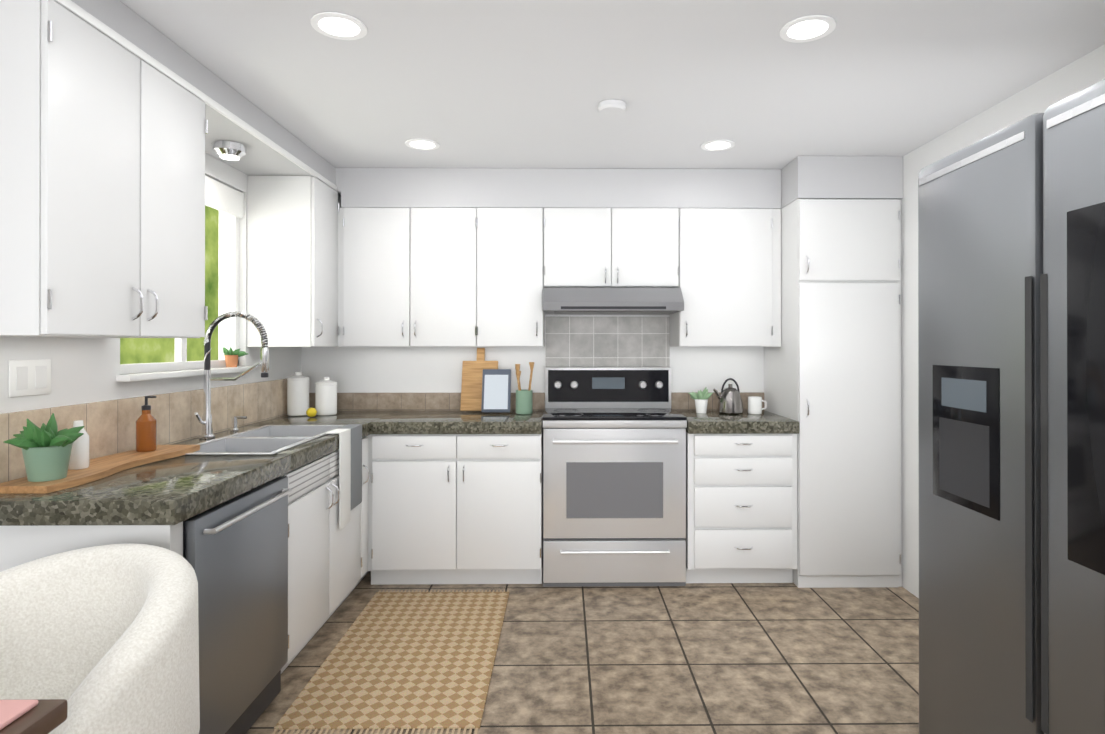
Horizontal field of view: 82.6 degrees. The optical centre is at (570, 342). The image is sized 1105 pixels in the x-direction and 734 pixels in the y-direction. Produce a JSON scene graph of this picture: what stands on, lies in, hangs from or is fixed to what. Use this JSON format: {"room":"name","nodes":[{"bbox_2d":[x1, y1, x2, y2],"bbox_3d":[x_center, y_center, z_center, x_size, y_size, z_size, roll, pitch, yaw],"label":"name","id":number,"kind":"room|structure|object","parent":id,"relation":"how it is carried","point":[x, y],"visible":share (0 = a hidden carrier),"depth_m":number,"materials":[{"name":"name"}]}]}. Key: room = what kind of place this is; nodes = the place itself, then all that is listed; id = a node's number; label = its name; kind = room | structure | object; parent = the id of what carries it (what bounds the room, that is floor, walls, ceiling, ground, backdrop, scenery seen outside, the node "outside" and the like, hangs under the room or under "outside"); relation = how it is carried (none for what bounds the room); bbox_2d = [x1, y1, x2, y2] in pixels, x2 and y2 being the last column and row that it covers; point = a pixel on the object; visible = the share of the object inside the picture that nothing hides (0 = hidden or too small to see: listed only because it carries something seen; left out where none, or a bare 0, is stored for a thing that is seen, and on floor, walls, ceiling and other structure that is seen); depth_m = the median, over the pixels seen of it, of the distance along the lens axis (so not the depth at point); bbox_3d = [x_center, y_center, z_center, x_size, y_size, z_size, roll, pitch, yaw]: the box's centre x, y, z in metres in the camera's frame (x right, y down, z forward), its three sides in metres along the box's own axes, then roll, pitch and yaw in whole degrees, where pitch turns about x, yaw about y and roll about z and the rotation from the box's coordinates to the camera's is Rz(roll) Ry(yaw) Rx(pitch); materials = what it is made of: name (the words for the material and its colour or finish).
{"room":"kitchen","nodes":[
{"label":"kitchen","id":0,"kind":"room"},
{"bbox_2d":[0,153,300,413],"bbox_3d":[-1.747,0.154,2.726,0.140,2.330,2.430,0,0,-1],"label":"wall","id":1,"kind":"structure","parent":0,"point":[85,370],"depth_m":2.31,"materials":[{"name":"white paint"}]},
{"bbox_2d":[8,359,50,396],"bbox_3d":[-1.664,0.107,1.937,0.007,0.110,0.150,0,0,-1],"label":"light switch","id":2,"kind":"object","parent":1,"relation":"attached to","point":[29,377],"visible":1,"depth_m":1.93,"materials":[{"name":"white plastic"}]},
{"bbox_2d":[0,0,207,337],"bbox_3d":[-1.476,-0.446,1.925,0.380,0.855,0.702,0,0,-1],"label":"upper cabinet","id":3,"kind":"object","parent":1,"relation":"attached to","point":[102,185],"visible":1,"depth_m":1.73,"materials":[{"name":"white wood"}]},
{"bbox_2d":[120,214,238,373],"bbox_3d":[-1.733,-0.331,2.792,0.040,0.900,0.920,0,0,-1],"label":"window","id":4,"kind":"structure","parent":1,"relation":"in","point":[181,362],"depth_m":3.22,"materials":[{"name":"white"}]},
{"bbox_2d":[116,366,254,381],"bbox_3d":[-1.670,0.132,2.784,0.085,0.025,0.945,0,0,-1],"label":"window sill","id":5,"kind":"structure","parent":1,"relation":"attached to","point":[153,375],"depth_m":2.59,"materials":[{"name":"white wood"}]},
{"bbox_2d":[222,347,247,366],"bbox_3d":[-1.659,0.070,3.097,0.129,0.100,0.080,0,0,-1],"label":"potted plant","id":6,"kind":"object","parent":5,"relation":"on","point":[231,356],"visible":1,"depth_m":3.07,"materials":[{"name":"brown ceramic"}]},
{"bbox_2d":[205,175,243,218],"bbox_3d":[-1.696,-0.708,2.796,0.028,0.135,0.905,0,0,-1],"label":"window blind","id":7,"kind":"object","parent":1,"relation":"attached to","point":[221,197],"visible":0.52,"depth_m":3.05,"materials":[{"name":"white fabric"}]},
{"bbox_2d":[247,176,341,346],"bbox_3d":[-1.495,-0.423,3.604,0.380,0.889,0.678,0,0,-1],"label":"upper cabinet","id":8,"kind":"object","parent":1,"relation":"attached to","point":[292,261],"visible":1,"depth_m":3.27,"materials":[{"name":"white wood"}]},
{"bbox_2d":[301,315,763,392],"bbox_3d":[0.049,0.158,4.021,3.780,2.330,0.120,0,0,-1],"label":"wall","id":9,"kind":"structure","parent":0,"point":[399,369],"depth_m":3.95,"materials":[{"name":"white paint"}]},
{"bbox_2d":[335,208,780,346],"bbox_3d":[-0.070,-0.378,3.769,2.574,0.800,0.380,0,0,-1],"label":"upper cabinet","id":10,"kind":"object","parent":9,"relation":"attached to","point":[445,277],"visible":0.98,"depth_m":3.61,"materials":[{"name":"white wood"}]},
{"bbox_2d":[543,287,683,314],"bbox_3d":[0.232,-0.244,3.712,0.780,0.138,0.500,0,0,-1],"label":"range hood","id":11,"kind":"object","parent":10,"relation":"attached to","point":[612,301],"visible":1,"depth_m":3.49,"materials":[{"name":"silver metal"}]},
{"bbox_2d":[545,317,669,367],"bbox_3d":[0.229,0.117,3.956,0.784,0.562,0.010,0,0,-1],"label":"wall tiles","id":12,"kind":"structure","parent":9,"relation":"attached to","point":[607,341],"depth_m":3.95,"materials":[{"name":"grey tile"}]},
{"bbox_2d":[246,571,918,733],"bbox_3d":[-0.874,1.343,0.622,5.700,0.060,6.950,0,0,-1],"label":"floor","id":13,"kind":"structure","parent":0,"point":[740,658],"depth_m":2.61,"materials":[{"name":"tile"}]},
{"bbox_2d":[0,699,66,733],"bbox_3d":[-1.532,0.938,0.491,1.480,0.750,1.000,0,0,-1],"label":"dining table","id":14,"kind":"object","parent":13,"relation":"on","point":[45,716],"visible":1,"depth_m":0.96,"materials":[{"name":"brown wood"}]},
{"bbox_2d":[0,700,38,729],"bbox_3d":[-0.961,0.554,0.848,0.270,0.019,0.260,0,0,-1],"label":"napkin","id":15,"kind":"object","parent":14,"relation":"on","point":[11,711],"visible":1,"depth_m":0.95,"materials":[{"name":"pink fabric"}]},
{"bbox_2d":[0,543,199,733],"bbox_3d":[-1.151,0.911,1.326,0.656,0.812,0.613,0,0,-1],"label":"dining chair","id":16,"kind":"object","parent":13,"relation":"on","point":[102,639],"visible":0.94,"depth_m":1.47,"materials":[{"name":"fabric"}]},
{"bbox_2d":[183,476,291,733],"bbox_3d":[-1.318,0.903,2.043,0.603,0.829,0.600,0,0,-1],"label":"dishwasher","id":17,"kind":"object","parent":13,"relation":"on","point":[235,552],"visible":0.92,"depth_m":2.00,"materials":[{"name":"grey metal"}]},
{"bbox_2d":[281,436,368,603],"bbox_3d":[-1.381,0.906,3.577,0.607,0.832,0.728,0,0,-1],"label":"base cabinet","id":18,"kind":"object","parent":13,"relation":"on","point":[328,571],"depth_m":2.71,"materials":[{"name":"white wood"}]},
{"bbox_2d":[0,379,391,525],"bbox_3d":[-1.361,0.347,2.798,0.630,0.276,2.288,0,0,-1],"label":"countertop","id":19,"kind":"structure","parent":18,"relation":"on","point":[174,490],"depth_m":2.13,"materials":[{"name":"stone"}]},
{"bbox_2d":[0,445,199,493],"bbox_3d":[-1.536,0.407,2.092,0.202,0.020,0.720,0,0,-1],"label":"wood board","id":20,"kind":"object","parent":19,"relation":"on","point":[98,468],"visible":0.71,"depth_m":1.98,"materials":[{"name":"brown wood"}]},
{"bbox_2d":[3,413,83,481],"bbox_3d":[-1.520,0.301,1.831,0.191,0.188,0.175,0,0,-1],"label":"potted plant","id":21,"kind":"object","parent":20,"relation":"on","point":[46,450],"visible":1,"depth_m":1.79,"materials":[{"name":"green plant"}]},
{"bbox_2d":[68,420,88,469],"bbox_3d":[-1.554,0.321,1.982,0.056,0.150,0.056,0,0,-1],"label":"bottle","id":22,"kind":"object","parent":20,"relation":"on","point":[79,457],"visible":0.81,"depth_m":1.97,"materials":[{"name":"white ceramic"}]},
{"bbox_2d":[136,396,156,451],"bbox_3d":[-1.561,0.296,2.312,0.067,0.201,0.064,0,0,-1],"label":"soap bottle","id":23,"kind":"object","parent":20,"relation":"on","point":[146,430],"visible":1,"depth_m":2.29,"materials":[{"name":"brown glass"}]},
{"bbox_2d":[195,311,268,438],"bbox_3d":[-1.475,0.141,2.820,0.297,0.556,0.342,0,0,-1],"label":"faucet","id":24,"kind":"object","parent":19,"relation":"on","point":[205,421],"visible":1,"depth_m":2.74,"materials":[{"name":"silver metal"}]},
{"bbox_2d":[185,425,344,454],"bbox_3d":[-1.327,0.513,2.764,0.420,0.198,0.840,0,0,-1],"label":"sink","id":25,"kind":"object","parent":19,"relation":"in","point":[269,439],"visible":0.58,"depth_m":2.74,"materials":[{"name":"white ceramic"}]},
{"bbox_2d":[287,372,309,415],"bbox_3d":[-1.593,0.295,3.672,0.122,0.252,0.122,0,0,-1],"label":"canister","id":26,"kind":"object","parent":19,"relation":"on","point":[297,393],"visible":0.96,"depth_m":3.62,"materials":[{"name":"white ceramic"}]},
{"bbox_2d":[306,407,316,416],"bbox_3d":[-1.466,0.393,3.553,0.056,0.056,0.056,0,0,-1],"label":"lemon","id":27,"kind":"object","parent":19,"relation":"on","point":[311,412],"visible":1,"depth_m":3.54,"materials":[{"name":"yellow food"}]},
{"bbox_2d":[315,377,336,415],"bbox_3d":[-1.438,0.310,3.694,0.122,0.222,0.122,0,0,-1],"label":"canister","id":28,"kind":"object","parent":19,"relation":"on","point":[325,396],"visible":0.96,"depth_m":3.64,"materials":[{"name":"white ceramic"}]},
{"bbox_2d":[326,424,361,528],"bbox_3d":[-1.081,0.629,3.007,0.069,0.442,0.300,0,0,-1],"label":"hanging towel","id":29,"kind":"object","parent":19,"relation":"hanging from","point":[350,467],"visible":1,"depth_m":2.97,"materials":[{"name":"white fabric"}]},
{"bbox_2d":[272,590,508,733],"bbox_3d":[-0.667,1.314,2.717,0.700,0.010,1.255,0,0,-1],"label":"rug","id":30,"kind":"object","parent":13,"relation":"on","point":[409,660],"visible":1,"depth_m":2.52,"materials":[{"name":"fabric"}]},
{"bbox_2d":[367,429,542,584],"bbox_3d":[-0.628,0.906,3.634,0.935,0.832,0.630,0,0,-1],"label":"base cabinet","id":31,"kind":"object","parent":13,"relation":"on","point":[455,508],"visible":0.98,"depth_m":3.35,"materials":[{"name":"white wood"}]},
{"bbox_2d":[372,393,544,433],"bbox_3d":[-0.608,0.400,3.632,0.895,0.176,0.638,0,0,-1],"label":"countertop","id":32,"kind":"structure","parent":31,"relation":"on","point":[396,413],"depth_m":3.55,"materials":[{"name":"stone"}]},
{"bbox_2d":[460,348,497,410],"bbox_3d":[-0.560,0.223,3.863,0.220,0.383,0.125,0,0,-1],"label":"cutting board","id":33,"kind":"object","parent":32,"relation":"on","point":[471,387],"visible":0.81,"depth_m":3.85,"materials":[{"name":"brown wood"}]},
{"bbox_2d":[481,369,510,412],"bbox_3d":[-0.443,0.286,3.740,0.170,0.255,0.097,0,0,-1],"label":"picture frame","id":34,"kind":"object","parent":32,"relation":"on","point":[496,390],"visible":1,"depth_m":3.72,"materials":[{"name":"grey"}]},
{"bbox_2d":[515,362,533,414],"bbox_3d":[-0.275,0.268,3.732,0.118,0.306,0.109,0,0,-1],"label":"utensil crock","id":35,"kind":"object","parent":32,"relation":"on","point":[524,402],"visible":1,"depth_m":3.70,"materials":[{"name":"green ceramic"}]},
{"bbox_2d":[543,367,686,586],"bbox_3d":[0.233,0.737,3.628,0.776,1.170,0.626,0,0,-1],"label":"range","id":36,"kind":"object","parent":13,"relation":"on","point":[614,476],"visible":1,"depth_m":3.38,"materials":[{"name":"grey metal"}]},
{"bbox_2d":[686,432,796,582],"bbox_3d":[0.923,0.906,3.651,0.592,0.832,0.630,0,0,-1],"label":"base cabinet","id":37,"kind":"object","parent":13,"relation":"on","point":[741,508],"visible":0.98,"depth_m":3.37,"materials":[{"name":"white wood"}]},
{"bbox_2d":[671,392,798,433],"bbox_3d":[0.923,0.400,3.664,0.594,0.176,0.608,0,0,-1],"label":"countertop","id":38,"kind":"structure","parent":37,"relation":"on","point":[711,422],"depth_m":3.41,"materials":[{"name":"stone"}]},
{"bbox_2d":[689,387,711,413],"bbox_3d":[0.775,0.344,3.778,0.143,0.155,0.108,0,0,-1],"label":"plant","id":39,"kind":"object","parent":38,"relation":"on","point":[700,397],"visible":1,"depth_m":3.74,"materials":[{"name":"green plant"}]},
{"bbox_2d":[713,378,742,414],"bbox_3d":[0.937,0.316,3.750,0.180,0.211,0.150,0,0,-1],"label":"kettle","id":40,"kind":"object","parent":38,"relation":"on","point":[730,402],"visible":1,"depth_m":3.70,"materials":[{"name":"silver metal"}]},
{"bbox_2d":[748,396,765,413],"bbox_3d":[1.107,0.371,3.732,0.109,0.100,0.080,0,0,-1],"label":"mug","id":41,"kind":"object","parent":38,"relation":"on","point":[754,404],"visible":1,"depth_m":3.70,"materials":[{"name":"white ceramic"}]},
{"bbox_2d":[764,199,901,587],"bbox_3d":[1.507,0.272,3.660,0.568,2.100,0.630,0,0,-1],"label":"pantry","id":42,"kind":"object","parent":13,"relation":"on","point":[832,374],"visible":1,"depth_m":3.38,"materials":[{"name":"white wood"}]},
{"bbox_2d":[918,79,1104,733],"bbox_3d":[1.363,0.422,1.244,0.873,1.785,0.900,0,0,-1],"label":"refrigerator","id":43,"kind":"object","parent":13,"relation":"on","point":[1011,329],"visible":1,"depth_m":1.31,"materials":[{"name":"grey metal"}]},
{"bbox_2d":[120,0,1104,168],"bbox_3d":[-0.874,-1.047,0.629,5.700,0.060,6.950,0,0,-1],"label":"ceiling","id":44,"kind":"structure","parent":0,"point":[498,83],"depth_m":2.35,"materials":[{"name":"white paint"}]},
{"bbox_2d":[53,0,340,195],"bbox_3d":[-1.494,-0.941,2.761,0.362,0.136,2.368,0,0,-1],"label":"soffit","id":45,"kind":"structure","parent":44,"relation":"attached to","point":[274,148],"depth_m":2.44,"materials":[{"name":"grey paint"}]},
{"bbox_2d":[211,140,246,160],"bbox_3d":[-1.508,-0.844,2.776,0.140,0.055,0.140,0,0,-1],"label":"recessed light","id":46,"kind":"object","parent":45,"relation":"attached to","point":[230,150],"visible":1,"depth_m":2.74,"materials":[{"name":"silver metal"}]},
{"bbox_2d":[311,12,366,39],"bbox_3d":[-0.739,-1.009,2.005,0.170,0.005,0.170,0,0,-1],"label":"recessed light","id":47,"kind":"object","parent":44,"relation":"in","point":[337,25],"visible":1,"depth_m":2.00,"materials":[{"name":"white"}]},
{"bbox_2d":[405,138,439,149],"bbox_3d":[-0.752,-1.006,3.185,0.170,0.005,0.170,0,0,-1],"label":"recessed light","id":48,"kind":"object","parent":44,"relation":"in","point":[422,144],"visible":0.96,"depth_m":3.19,"materials":[{"name":"white plastic"}]},
{"bbox_2d":[341,168,780,209],"bbox_3d":[-0.053,-0.893,3.794,2.541,0.226,0.333,0,0,-1],"label":"soffit","id":49,"kind":"structure","parent":44,"relation":"attached to","point":[543,188],"depth_m":3.63,"materials":[{"name":"grey paint"}]},
{"bbox_2d":[598,99,625,115],"bbox_3d":[0.174,-0.995,2.665,0.120,0.029,0.120,0,0,-1],"label":"smoke detector","id":50,"kind":"object","parent":44,"relation":"attached to","point":[612,107],"visible":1,"depth_m":2.63,"materials":[{"name":"white plastic"}]},
{"bbox_2d":[701,140,734,150],"bbox_3d":[0.748,-1.005,3.202,0.170,0.005,0.170,0,0,-1],"label":"recessed light","id":51,"kind":"object","parent":44,"relation":"in","point":[716,145],"visible":1,"depth_m":3.20,"materials":[{"name":"white plastic"}]},
{"bbox_2d":[780,15,835,42],"bbox_3d":[0.761,-1.009,2.022,0.170,0.005,0.170,0,0,-1],"label":"recessed light","id":52,"kind":"object","parent":44,"relation":"in","point":[808,28],"visible":1,"depth_m":2.02,"materials":[{"name":"white plastic"}]},
{"bbox_2d":[781,156,902,208],"bbox_3d":[1.506,-0.893,3.684,0.570,0.226,0.588,0,0,-1],"label":"soffit","id":53,"kind":"structure","parent":44,"relation":"attached to","point":[841,177],"depth_m":3.39,"materials":[{"name":"grey paint"}]},
{"bbox_2d":[901,44,1104,597],"bbox_3d":[1.886,0.148,0.656,0.120,2.330,6.650,0,0,-1],"label":"wall","id":54,"kind":"structure","parent":0,"point":[1070,79],"depth_m":3.27,"materials":[{"name":"white paint"}]},
{"label":"outside","id":55,"kind":"structure","parent":0,"visible":0},
{"bbox_2d":[120,205,218,363],"bbox_3d":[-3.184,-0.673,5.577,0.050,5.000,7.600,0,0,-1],"label":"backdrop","id":56,"kind":"structure","parent":55,"point":[144,350],"depth_m":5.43,"materials":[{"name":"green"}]}
]}

